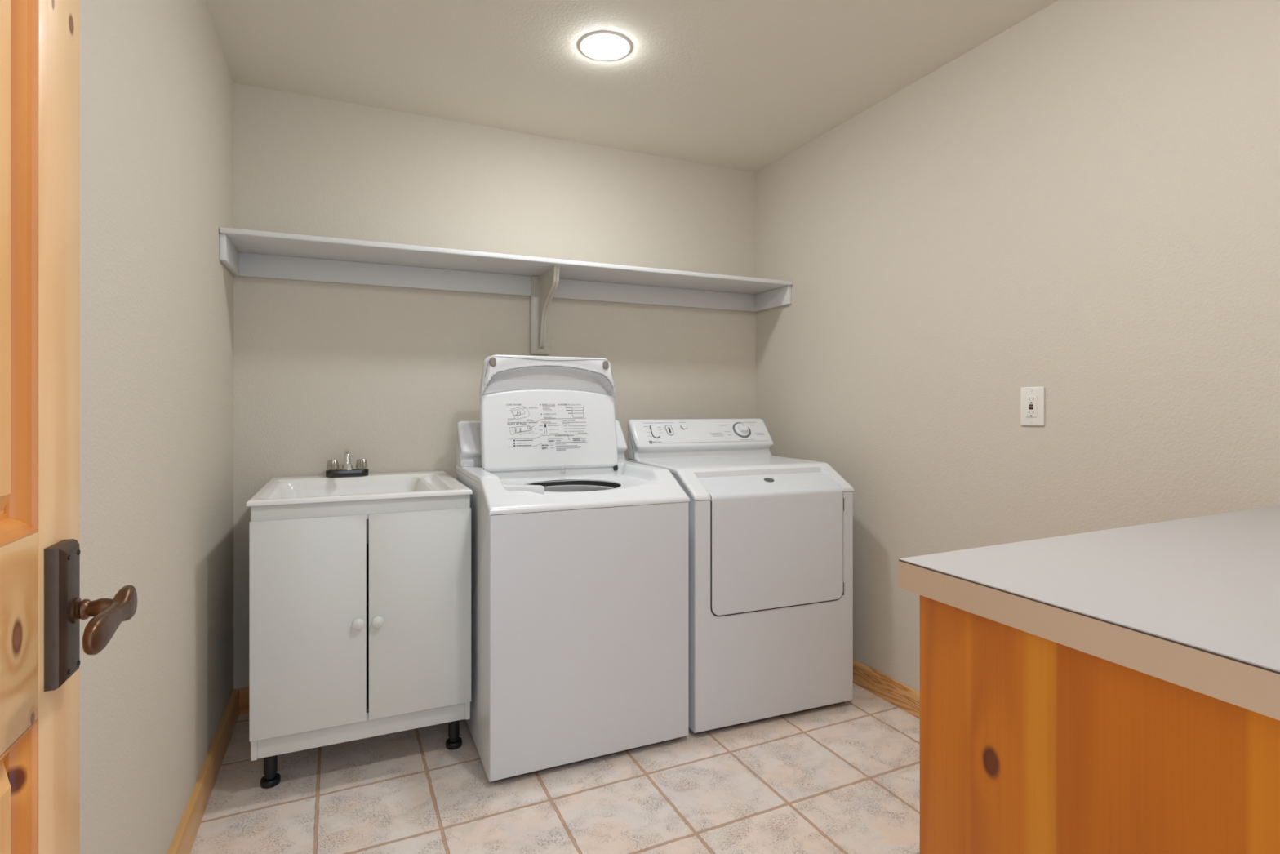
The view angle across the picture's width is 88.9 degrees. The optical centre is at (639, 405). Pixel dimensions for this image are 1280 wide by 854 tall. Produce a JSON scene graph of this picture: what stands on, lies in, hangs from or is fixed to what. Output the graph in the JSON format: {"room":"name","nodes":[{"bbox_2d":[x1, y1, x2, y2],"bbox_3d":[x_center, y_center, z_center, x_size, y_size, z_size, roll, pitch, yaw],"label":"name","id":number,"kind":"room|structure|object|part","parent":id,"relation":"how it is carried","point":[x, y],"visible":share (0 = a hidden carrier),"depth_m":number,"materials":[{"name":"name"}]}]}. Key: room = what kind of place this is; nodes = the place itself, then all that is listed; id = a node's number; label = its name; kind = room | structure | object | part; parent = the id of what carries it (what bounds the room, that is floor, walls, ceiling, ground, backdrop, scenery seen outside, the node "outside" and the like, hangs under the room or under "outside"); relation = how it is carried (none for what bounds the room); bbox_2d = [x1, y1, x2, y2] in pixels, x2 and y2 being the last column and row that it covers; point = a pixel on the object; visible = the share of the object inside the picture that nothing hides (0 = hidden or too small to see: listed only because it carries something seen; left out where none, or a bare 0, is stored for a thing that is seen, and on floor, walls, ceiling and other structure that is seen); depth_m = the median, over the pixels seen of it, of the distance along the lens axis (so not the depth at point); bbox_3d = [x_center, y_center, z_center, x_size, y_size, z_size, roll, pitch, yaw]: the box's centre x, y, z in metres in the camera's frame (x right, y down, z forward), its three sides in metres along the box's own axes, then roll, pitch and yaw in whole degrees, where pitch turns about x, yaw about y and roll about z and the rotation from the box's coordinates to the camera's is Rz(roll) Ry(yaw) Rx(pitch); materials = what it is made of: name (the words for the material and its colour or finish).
{"room":"laundry room","nodes":[
{"label":"laundry room","id":0,"kind":"room"},
{"bbox_2d":[80,0,233,853],"bbox_3d":[-0.975,-0.027,1.077,0.120,2.354,2.923,0,0,-24],"label":"wall","id":1,"kind":"structure","parent":0,"point":[157,83],"depth_m":1.44,"materials":[{"name":"paint"}]},
{"bbox_2d":[167,688,239,853],"bbox_3d":[-0.935,1.104,1.161,0.020,0.092,2.803,0,0,-24],"label":"baseboard","id":2,"kind":"structure","parent":1,"relation":"attached to","point":[184,837],"depth_m":1.88,"materials":[{"name":"brown wood"}]},
{"bbox_2d":[233,82,755,688],"bbox_3d":[-0.483,-0.027,2.964,2.557,2.354,0.120,0,0,-24],"label":"wall","id":3,"kind":"structure","parent":0,"point":[388,375],"depth_m":2.72,"materials":[{"name":"paint"}]},
{"bbox_2d":[239,686,248,714],"bbox_3d":[-0.453,1.104,2.903,2.283,0.092,0.016,0,0,-24],"label":"baseboard","id":4,"kind":"structure","parent":3,"relation":"attached to","point":[243,691],"depth_m":2.44,"materials":[{"name":"brown wood"}]},
{"bbox_2d":[218,226,792,354],"bbox_3d":[-0.395,-0.409,2.766,2.316,0.362,0.311,0,0,-24],"label":"wall shelf","id":5,"kind":"object","parent":3,"relation":"attached to","point":[243,252],"visible":1,"depth_m":2.72,"materials":[{"name":"white paint"}]},
{"bbox_3d":[-0.444,-0.399,2.896,0.085,0.342,0.034,0,0,-24],"label":"mounting plate","id":6,"kind":"part","parent":5,"relation":"part of","materials":[{"name":"white wood"}]},
{"bbox_2d":[190,682,919,853],"bbox_3d":[0.342,1.175,1.118,2.557,0.050,4.163,0,0,-24],"label":"floor","id":7,"kind":"structure","parent":0,"point":[841,778],"depth_m":1.93,"materials":[{"name":"tile"}]},
{"bbox_2d":[248,493,471,788],"bbox_3d":[-0.958,0.719,2.276,0.625,0.862,0.662,0,0,-24],"label":"base cabinet","id":8,"kind":"object","parent":7,"relation":"on","point":[351,638],"visible":0.94,"depth_m":1.99,"materials":[{"name":"white plastic"}]},
{"bbox_3d":[-1.124,1.088,1.986,0.054,0.124,0.054,0,0,-24],"label":"leg","id":9,"kind":"part","parent":8,"relation":"part of","materials":[{"name":"black plastic"}]},
{"bbox_3d":[-0.982,0.649,1.941,0.310,0.630,0.016,0,0,-24],"label":"door","id":10,"kind":"part","parent":8,"relation":"part of","materials":[{"name":"white plastic"}]},
{"bbox_3d":[-0.852,0.661,1.976,0.034,0.034,0.027,0,0,-24],"label":"knob","id":11,"kind":"part","parent":8,"relation":"part of","materials":[{"name":"white plastic"}]},
{"bbox_2d":[246,448,472,543],"bbox_3d":[-0.970,0.306,2.297,0.634,0.288,0.670,0,0,-24],"label":"utility sink","id":12,"kind":"object","parent":8,"relation":"in","point":[346,483],"visible":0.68,"depth_m":2.44,"materials":[{"name":"white plastic"}]},
{"bbox_2d":[325,448,368,477],"bbox_3d":[-1.114,0.218,2.486,0.152,0.112,0.130,0,0,-24],"label":"faucet","id":13,"kind":"object","parent":12,"relation":"on","point":[347,470],"depth_m":2.50,"materials":[{"name":"silver metal"}]},
{"bbox_3d":[-0.803,0.661,1.998,0.034,0.034,0.027,0,0,-24],"label":"knob","id":14,"kind":"part","parent":8,"relation":"part of","materials":[{"name":"white plastic"}]},
{"bbox_3d":[-0.693,0.649,2.070,0.308,0.630,0.016,0,0,-24],"label":"door","id":15,"kind":"part","parent":8,"relation":"part of","materials":[{"name":"white plastic"}]},
{"bbox_3d":[-0.629,1.088,2.207,0.054,0.124,0.054,0,0,-24],"label":"leg","id":16,"kind":"part","parent":8,"relation":"part of","materials":[{"name":"black plastic"}]},
{"bbox_2d":[455,354,689,782],"bbox_3d":[-0.276,0.480,2.393,0.679,1.340,0.665,0,0,-24],"label":"washing machine","id":17,"kind":"object","parent":7,"relation":"on","point":[580,550],"visible":1,"depth_m":2.13,"materials":[{"name":"white paint"}]},
{"bbox_3d":[-0.383,0.146,2.634,0.679,0.170,0.127,0,0,-24],"label":"control panel","id":18,"kind":"part","parent":17,"relation":"part of","materials":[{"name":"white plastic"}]},
{"bbox_3d":[-0.348,0.027,2.542,0.539,0.435,0.094,0,0,-24],"label":"lid","id":19,"kind":"part","parent":17,"relation":"part of","materials":[{"name":"white metal"}]},
{"bbox_2d":[544,484,613,491],"bbox_3d":[-0.239,0.509,2.299,0.410,0.422,0.410,0,0,-24],"label":"tub","id":20,"kind":"object","parent":17,"relation":"in","point":[547,487],"depth_m":2.44,"materials":[{"name":"grey plastic"}]},
{"bbox_2d":[626,418,853,733],"bbox_3d":[0.380,0.606,2.675,0.679,1.089,0.671,0,0,-22],"label":"dryer","id":21,"kind":"object","parent":7,"relation":"on","point":[771,537],"visible":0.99,"depth_m":2.38,"materials":[{"name":"white paint"}]},
{"bbox_2d":[665,424,673,435],"bbox_3d":[0.129,0.107,2.849,0.032,0.045,0.039,0,0,-24],"label":"rocker switch","id":22,"kind":"object","parent":21,"relation":"attached to","point":[668,428],"depth_m":2.85,"materials":[{"name":"grey plastic"}]},
{"bbox_3d":[0.280,0.146,2.922,0.679,0.170,0.127,0,0,-22],"label":"control panel","id":23,"kind":"part","parent":21,"relation":"part of","materials":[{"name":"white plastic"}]},
{"bbox_3d":[0.469,0.103,2.971,0.047,0.045,0.042,0,0,-22],"label":"dial knob","id":24,"kind":"part","parent":21,"relation":"part of","materials":[{"name":"white plastic"}]},
{"bbox_3d":[0.487,0.497,2.423,0.560,0.469,0.124,0,0,-22],"label":"door","id":25,"kind":"part","parent":21,"relation":"part of","materials":[{"name":"white paint"}]},
{"bbox_2d":[920,595,1279,853],"bbox_3d":[1.052,0.706,0.885,1.171,0.888,0.676,0,0,-24],"label":"base cabinet","id":26,"kind":"object","parent":7,"relation":"on","point":[1030,744],"visible":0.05,"depth_m":0.73,"materials":[{"name":"brown wood"}]},
{"bbox_2d":[898,505,1279,720],"bbox_3d":[1.038,0.241,0.892,1.228,0.042,0.700,0,0,-24],"label":"countertop","id":27,"kind":"structure","parent":26,"relation":"on","point":[1193,603],"depth_m":0.79,"materials":[{"name":"grey laminate"}]},
{"bbox_2d":[204,0,1057,173],"bbox_3d":[0.113,-1.229,1.629,2.557,0.050,3.043,0,0,-24],"label":"ceiling","id":28,"kind":"structure","parent":0,"point":[741,85],"depth_m":2.27,"materials":[{"name":"beige paint"}]},
{"bbox_2d":[578,31,631,61],"bbox_3d":[-0.117,-1.196,2.191,0.178,0.015,0.178,0,0,-24],"label":"recessed light","id":29,"kind":"object","parent":28,"relation":"in","point":[598,46],"visible":1,"depth_m":2.17,"materials":[{"name":"white"}]},
{"bbox_2d":[755,0,1279,692],"bbox_3d":[1.250,-0.027,2.072,0.120,2.354,2.923,0,0,-24],"label":"wall","id":30,"kind":"structure","parent":0,"point":[1081,204],"depth_m":1.99,"materials":[{"name":"paint"}]},
{"bbox_2d":[853,658,919,719],"bbox_3d":[1.030,1.104,2.400,0.014,0.092,2.143,0,0,-24],"label":"baseboard","id":31,"kind":"structure","parent":30,"relation":"attached to","point":[896,693],"depth_m":2.54,"materials":[{"name":"brown wood"}]},
{"bbox_2d":[1020,386,1044,426],"bbox_3d":[1.207,0.003,2.010,0.010,0.119,0.076,0,0,-24],"label":"wall outlet","id":32,"kind":"object","parent":30,"relation":"attached to","point":[1032,398],"visible":1,"depth_m":2.00,"materials":[{"name":"white plastic"}]},
{"bbox_2d":[1026,395,1036,417],"bbox_3d":[1.204,0.003,2.009,0.003,0.067,0.034,0,0,-24],"label":"receptacle","id":33,"kind":"object","parent":32,"relation":"attached to","point":[1031,400],"depth_m":2.01,"materials":[{"name":"white plastic"}]},
{"bbox_3d":[0.709,-0.027,0.295,2.317,2.354,0.120,0,0,-24],"label":"wall","id":34,"kind":"structure","parent":0,"visible":0},
{"bbox_2d":[0,0,137,853],"bbox_3d":[-0.444,0.129,0.313,0.160,2.018,0.823,0,0,-24],"label":"door","id":35,"kind":"structure","parent":34,"relation":"in","point":[42,607],"depth_m":0.60,"materials":[{"name":"brown wood"}]},
{"bbox_3d":[-0.448,-0.317,0.322,0.024,0.846,0.577,0,0,-24],"label":"panel","id":36,"kind":"part","parent":35,"relation":"part of","materials":[{"name":"brown wood"}]},
{"bbox_3d":[-0.448,0.609,0.322,0.024,0.622,0.577,0,0,-24],"label":"panel","id":37,"kind":"part","parent":35,"relation":"part of","materials":[{"name":"brown wood"}]},
{"bbox_3d":[-0.448,0.202,0.322,0.035,0.172,0.597,0,0,-24],"label":"rail","id":38,"kind":"part","parent":35,"relation":"part of","materials":[{"name":"brown wood"}]},
{"bbox_3d":[-0.448,-0.317,0.322,0.034,0.866,0.597,0,0,-24],"label":"moulding","id":39,"kind":"part","parent":35,"relation":"part of","materials":[{"name":"brown wood"}]},
{"bbox_3d":[-0.448,0.609,0.322,0.034,0.642,0.597,0,0,-24],"label":"moulding","id":40,"kind":"part","parent":35,"relation":"part of","materials":[{"name":"brown wood"}]},
{"bbox_3d":[-0.560,0.201,0.636,0.015,0.134,0.047,0,0,-24],"label":"handle","id":41,"kind":"part","parent":35,"relation":"part of","materials":[{"name":"brown metal"}]},
{"bbox_3d":[-0.516,0.203,0.612,0.048,0.038,0.116,0,0,-24],"label":"lever","id":42,"kind":"part","parent":35,"relation":"part of","materials":[{"name":"brown metal"}]}
]}

